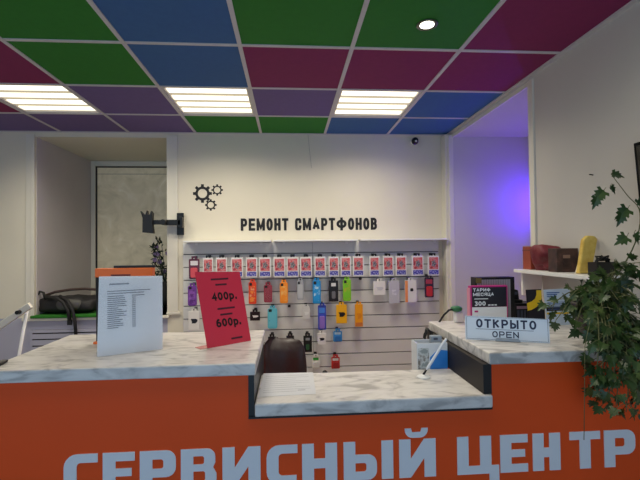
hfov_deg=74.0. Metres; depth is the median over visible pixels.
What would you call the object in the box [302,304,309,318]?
packet
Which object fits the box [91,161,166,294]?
window
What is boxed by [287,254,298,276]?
box
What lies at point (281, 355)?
office chair
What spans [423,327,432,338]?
coiled cable
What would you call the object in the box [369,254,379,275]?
box
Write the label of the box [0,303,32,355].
trestle
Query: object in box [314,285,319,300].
print
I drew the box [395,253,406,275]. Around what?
box
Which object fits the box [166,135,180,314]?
trim
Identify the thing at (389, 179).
wall
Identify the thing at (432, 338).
power adapter
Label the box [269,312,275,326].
print
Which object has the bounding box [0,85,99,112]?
ceiling light
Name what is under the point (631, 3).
ceiling grid
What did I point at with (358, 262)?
picture
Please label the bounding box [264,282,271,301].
phone case
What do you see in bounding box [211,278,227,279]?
print
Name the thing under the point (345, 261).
picture
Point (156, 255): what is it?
flower vase
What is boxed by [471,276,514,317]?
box
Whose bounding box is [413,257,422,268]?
picture
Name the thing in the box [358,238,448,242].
display shelf
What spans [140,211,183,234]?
wall mount
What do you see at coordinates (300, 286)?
print
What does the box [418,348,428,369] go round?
print
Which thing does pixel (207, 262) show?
picture
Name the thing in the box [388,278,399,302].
phone case
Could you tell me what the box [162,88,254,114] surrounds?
ceiling light
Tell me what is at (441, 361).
print
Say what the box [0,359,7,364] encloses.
case
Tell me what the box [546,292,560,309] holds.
print
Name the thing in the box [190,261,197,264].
print
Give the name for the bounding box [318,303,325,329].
phone case
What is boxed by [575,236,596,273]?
foam block
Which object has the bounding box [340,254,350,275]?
box
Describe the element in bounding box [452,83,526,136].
trim
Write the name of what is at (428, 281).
print
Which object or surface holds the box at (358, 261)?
hanging from the hook
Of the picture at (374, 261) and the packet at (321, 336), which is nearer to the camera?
the packet at (321, 336)
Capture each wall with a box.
[0,132,443,331]
[0,306,167,359]
[451,2,639,320]
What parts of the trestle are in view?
rail, leg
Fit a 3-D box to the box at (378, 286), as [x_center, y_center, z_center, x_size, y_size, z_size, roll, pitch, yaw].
[0.555,0.439,3.979,0.113,0.152,0.019,-1,-1,-4]
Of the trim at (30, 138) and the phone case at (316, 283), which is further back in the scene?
the phone case at (316, 283)
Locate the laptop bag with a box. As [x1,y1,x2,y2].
[38,288,95,334]
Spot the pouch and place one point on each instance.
(539, 253)
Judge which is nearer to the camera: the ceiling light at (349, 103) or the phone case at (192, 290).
the ceiling light at (349, 103)
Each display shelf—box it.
[183,240,270,244]
[273,239,357,243]
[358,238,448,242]
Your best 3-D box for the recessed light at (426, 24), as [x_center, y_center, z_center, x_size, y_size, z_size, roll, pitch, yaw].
[0.526,-1.056,2.089,0.105,0.009,0.105,-1,-1,-4]
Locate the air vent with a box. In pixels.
[30,329,95,350]
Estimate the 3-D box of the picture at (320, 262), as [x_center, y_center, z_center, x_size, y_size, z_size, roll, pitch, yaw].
[0.001,0.225,3.933,0.083,0.110,0.001,-1,-1,-4]
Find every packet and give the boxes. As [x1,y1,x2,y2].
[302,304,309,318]
[318,331,325,344]
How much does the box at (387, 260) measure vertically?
0.210 m
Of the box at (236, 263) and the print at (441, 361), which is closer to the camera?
the print at (441, 361)
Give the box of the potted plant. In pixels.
[537,169,639,431]
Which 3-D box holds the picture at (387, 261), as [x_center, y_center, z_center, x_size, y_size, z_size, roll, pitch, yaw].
[0.640,0.221,3.981,0.078,0.112,0.001,-1,-1,-4]
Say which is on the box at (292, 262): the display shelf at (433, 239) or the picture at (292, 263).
the picture at (292, 263)
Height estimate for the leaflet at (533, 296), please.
0.180 m
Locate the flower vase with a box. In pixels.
[149,237,166,305]
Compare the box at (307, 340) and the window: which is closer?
the box at (307, 340)
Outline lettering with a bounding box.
[241,217,376,230]
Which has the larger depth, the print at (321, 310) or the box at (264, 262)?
the print at (321, 310)
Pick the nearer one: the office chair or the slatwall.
the office chair
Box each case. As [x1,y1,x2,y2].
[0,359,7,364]
[188,283,196,305]
[249,279,256,303]
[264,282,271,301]
[268,306,276,328]
[280,280,287,302]
[297,278,303,299]
[313,278,320,303]
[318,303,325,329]
[329,278,337,301]
[343,277,350,300]
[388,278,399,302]
[424,275,433,296]
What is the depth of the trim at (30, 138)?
3.85 m
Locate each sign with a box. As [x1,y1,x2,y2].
[97,276,161,356]
[465,316,549,342]
[467,285,507,316]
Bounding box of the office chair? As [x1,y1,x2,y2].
[264,337,327,372]
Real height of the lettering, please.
0.133 m
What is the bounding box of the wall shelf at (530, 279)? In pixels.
[514,269,619,294]
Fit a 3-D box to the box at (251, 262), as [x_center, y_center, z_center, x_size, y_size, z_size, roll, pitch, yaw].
[-0.626,0.239,3.896,0.100,0.206,0.020,-1,-1,-4]
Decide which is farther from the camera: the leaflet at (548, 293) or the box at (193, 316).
the box at (193, 316)
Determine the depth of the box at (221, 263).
3.87 m
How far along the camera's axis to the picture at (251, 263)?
3.89 m
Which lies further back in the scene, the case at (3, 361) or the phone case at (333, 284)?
the phone case at (333, 284)
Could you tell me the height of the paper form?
0.001 m
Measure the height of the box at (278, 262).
0.207 m
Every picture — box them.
[204,259,211,271]
[217,259,225,270]
[232,259,241,270]
[247,259,255,270]
[260,259,269,270]
[275,259,283,270]
[288,259,297,270]
[301,258,310,270]
[316,258,324,269]
[330,258,337,269]
[342,258,349,269]
[354,258,362,269]
[371,258,378,269]
[384,258,391,269]
[397,257,405,268]
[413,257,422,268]
[429,257,437,268]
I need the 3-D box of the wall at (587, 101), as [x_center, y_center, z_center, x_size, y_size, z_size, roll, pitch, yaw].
[2.020,0.171,2.002,1.178,2.750,6.900,-1,-1,-4]
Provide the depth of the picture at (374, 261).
3.97 m
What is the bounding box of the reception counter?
[0,319,639,479]
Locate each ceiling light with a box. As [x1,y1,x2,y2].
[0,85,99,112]
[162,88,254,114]
[332,91,420,116]
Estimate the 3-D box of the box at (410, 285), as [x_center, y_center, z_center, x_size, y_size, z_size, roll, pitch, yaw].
[0.853,0.471,4.001,0.110,0.229,0.019,-1,-1,-4]
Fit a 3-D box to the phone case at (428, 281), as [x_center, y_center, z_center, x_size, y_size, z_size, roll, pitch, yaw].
[1.033,0.436,4.015,0.088,0.214,0.018,-1,-1,-4]
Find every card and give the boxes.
[189,256,199,278]
[312,354,319,367]
[331,354,339,368]
[333,329,341,341]
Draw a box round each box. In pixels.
[93,265,155,343]
[188,308,199,329]
[203,255,212,271]
[216,255,226,271]
[231,255,242,277]
[246,255,256,277]
[250,309,259,320]
[259,255,270,276]
[273,255,284,276]
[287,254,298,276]
[300,254,311,276]
[303,333,311,351]
[314,254,325,276]
[328,254,338,276]
[336,302,346,322]
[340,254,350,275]
[353,254,363,275]
[355,302,362,326]
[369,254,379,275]
[373,279,384,294]
[383,253,393,275]
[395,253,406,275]
[405,278,416,301]
[412,253,423,275]
[427,253,438,275]
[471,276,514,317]
[515,301,544,318]
[522,246,535,269]
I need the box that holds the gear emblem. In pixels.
[193,184,222,210]
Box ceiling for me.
[0,0,630,134]
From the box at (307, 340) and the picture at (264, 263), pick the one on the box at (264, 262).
the picture at (264, 263)
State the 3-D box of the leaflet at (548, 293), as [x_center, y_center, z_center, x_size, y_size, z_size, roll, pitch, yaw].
[1.214,0.340,2.166,0.144,0.184,0.014,-1,-1,-4]
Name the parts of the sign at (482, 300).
white panel, dark panel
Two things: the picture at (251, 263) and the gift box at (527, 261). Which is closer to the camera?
the gift box at (527, 261)
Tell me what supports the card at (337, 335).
hanging from the hook
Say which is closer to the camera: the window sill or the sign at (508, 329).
the sign at (508, 329)
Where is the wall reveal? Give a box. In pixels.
[36,137,90,314]
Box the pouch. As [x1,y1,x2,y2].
[530,244,559,270]
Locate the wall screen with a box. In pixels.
[634,142,639,196]
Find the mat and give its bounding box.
[30,305,162,318]
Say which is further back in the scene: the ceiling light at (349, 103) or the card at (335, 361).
the card at (335, 361)
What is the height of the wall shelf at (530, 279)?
0.160 m
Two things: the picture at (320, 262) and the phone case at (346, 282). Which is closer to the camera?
the picture at (320, 262)
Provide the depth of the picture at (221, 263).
3.87 m
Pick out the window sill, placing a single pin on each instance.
(163, 315)
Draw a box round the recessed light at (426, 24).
[416,19,437,30]
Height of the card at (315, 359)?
0.132 m
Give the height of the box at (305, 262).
0.208 m
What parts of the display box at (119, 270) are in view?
lid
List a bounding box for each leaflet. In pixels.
[526,289,543,318]
[543,289,570,324]
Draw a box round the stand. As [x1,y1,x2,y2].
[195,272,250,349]
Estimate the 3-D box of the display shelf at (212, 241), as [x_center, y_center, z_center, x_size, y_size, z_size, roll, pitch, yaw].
[-0.845,0.025,3.923,0.783,0.040,0.150,-1,-1,-4]
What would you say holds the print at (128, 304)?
attached to the paper sign at (129, 307)
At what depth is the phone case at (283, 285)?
3.90 m
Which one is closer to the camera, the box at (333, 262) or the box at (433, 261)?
the box at (333, 262)
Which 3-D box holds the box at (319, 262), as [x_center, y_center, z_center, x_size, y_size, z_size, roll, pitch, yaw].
[0.000,0.236,3.942,0.104,0.208,0.020,-1,-1,-4]
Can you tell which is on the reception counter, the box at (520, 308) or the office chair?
the box at (520, 308)
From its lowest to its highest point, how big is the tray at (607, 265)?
0.096 m
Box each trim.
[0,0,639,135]
[26,134,34,317]
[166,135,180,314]
[441,134,455,320]
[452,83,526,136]
[527,78,536,245]
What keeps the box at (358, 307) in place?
hanging from the hook
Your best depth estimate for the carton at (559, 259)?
2.29 m
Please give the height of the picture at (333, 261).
0.111 m
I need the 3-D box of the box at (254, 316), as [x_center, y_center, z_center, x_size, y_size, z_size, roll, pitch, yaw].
[-0.594,0.684,3.889,0.090,0.103,0.019,-1,-1,-4]
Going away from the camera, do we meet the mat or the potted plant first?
the potted plant
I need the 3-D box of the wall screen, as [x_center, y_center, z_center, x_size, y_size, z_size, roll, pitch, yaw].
[1.424,-0.144,1.337,0.102,0.561,0.950,-1,-1,-4]
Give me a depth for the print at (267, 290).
3.89 m
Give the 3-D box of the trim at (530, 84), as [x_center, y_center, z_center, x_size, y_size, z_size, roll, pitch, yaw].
[1.376,-0.158,2.726,0.032,1.750,0.056,-1,-1,-4]
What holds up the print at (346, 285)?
attached to the phone case at (346, 282)
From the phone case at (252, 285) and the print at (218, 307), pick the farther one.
the phone case at (252, 285)
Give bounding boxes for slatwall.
[183,240,439,372]
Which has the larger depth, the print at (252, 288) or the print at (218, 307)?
the print at (252, 288)
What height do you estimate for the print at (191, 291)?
0.128 m
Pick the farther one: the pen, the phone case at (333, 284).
the phone case at (333, 284)
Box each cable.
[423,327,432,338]
[438,306,463,322]
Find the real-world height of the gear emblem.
0.249 m
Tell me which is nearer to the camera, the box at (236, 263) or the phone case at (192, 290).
the phone case at (192, 290)
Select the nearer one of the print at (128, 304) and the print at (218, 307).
the print at (128, 304)
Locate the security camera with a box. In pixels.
[411,137,418,144]
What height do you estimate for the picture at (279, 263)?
0.110 m
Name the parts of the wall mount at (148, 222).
arm, wall plate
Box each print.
[107,283,149,328]
[189,289,194,303]
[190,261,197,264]
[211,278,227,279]
[217,306,234,309]
[250,286,254,301]
[263,375,308,392]
[265,288,270,300]
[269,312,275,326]
[281,286,286,300]
[298,284,302,297]
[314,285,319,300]
[319,308,324,312]
[344,283,349,298]
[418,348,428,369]
[426,279,431,283]
[430,350,447,368]
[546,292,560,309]
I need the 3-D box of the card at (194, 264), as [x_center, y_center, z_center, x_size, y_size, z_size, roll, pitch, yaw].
[-1.144,0.251,3.860,0.095,0.206,0.014,-1,-1,-4]
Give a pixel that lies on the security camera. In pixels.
(414, 141)
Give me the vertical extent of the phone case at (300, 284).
0.200 m
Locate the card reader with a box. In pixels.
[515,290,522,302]
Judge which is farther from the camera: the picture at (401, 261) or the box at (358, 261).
the picture at (401, 261)
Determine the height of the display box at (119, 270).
0.346 m
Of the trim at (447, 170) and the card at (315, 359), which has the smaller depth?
the card at (315, 359)
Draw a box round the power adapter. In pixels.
[429,335,441,342]
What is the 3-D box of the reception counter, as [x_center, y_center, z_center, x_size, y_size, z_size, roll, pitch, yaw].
[0.110,1.002,1.915,2.653,1.123,0.707,-1,-1,-4]
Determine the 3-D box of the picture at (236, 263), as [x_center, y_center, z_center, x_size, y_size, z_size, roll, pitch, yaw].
[-0.757,0.230,3.877,0.086,0.109,0.001,-1,-1,-4]
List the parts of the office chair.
backrest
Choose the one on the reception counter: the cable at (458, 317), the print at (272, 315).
the cable at (458, 317)
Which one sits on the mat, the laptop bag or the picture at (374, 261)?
the laptop bag
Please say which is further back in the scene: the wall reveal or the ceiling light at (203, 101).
the wall reveal
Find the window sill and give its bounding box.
[22,306,169,320]
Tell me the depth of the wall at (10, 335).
3.85 m
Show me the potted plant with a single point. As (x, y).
(599, 310)
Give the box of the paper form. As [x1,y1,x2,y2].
[259,372,315,396]
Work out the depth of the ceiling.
2.39 m
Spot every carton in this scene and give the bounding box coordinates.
[411,339,447,369]
[548,248,577,271]
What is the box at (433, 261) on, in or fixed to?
hanging from the hook
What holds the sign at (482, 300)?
on the reception counter
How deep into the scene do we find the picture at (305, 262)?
3.92 m
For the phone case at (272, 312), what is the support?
hanging from the hook
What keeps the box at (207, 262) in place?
hanging from the hook
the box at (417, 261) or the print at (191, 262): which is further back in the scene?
the box at (417, 261)
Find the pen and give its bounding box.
[416,338,446,379]
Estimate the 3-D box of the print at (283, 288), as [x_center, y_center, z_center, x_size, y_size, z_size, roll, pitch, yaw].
[-0.332,0.494,3.904,0.051,0.137,0.001,-1,-1,-4]
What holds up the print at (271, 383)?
on the paper form
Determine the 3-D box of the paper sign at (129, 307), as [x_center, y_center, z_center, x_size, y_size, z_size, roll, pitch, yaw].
[-0.783,0.301,1.753,0.246,0.313,0.080,0,-1,-30]
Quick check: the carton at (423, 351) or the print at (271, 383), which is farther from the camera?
the carton at (423, 351)
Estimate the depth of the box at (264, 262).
3.90 m
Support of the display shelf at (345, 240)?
attached to the wall at (389, 179)

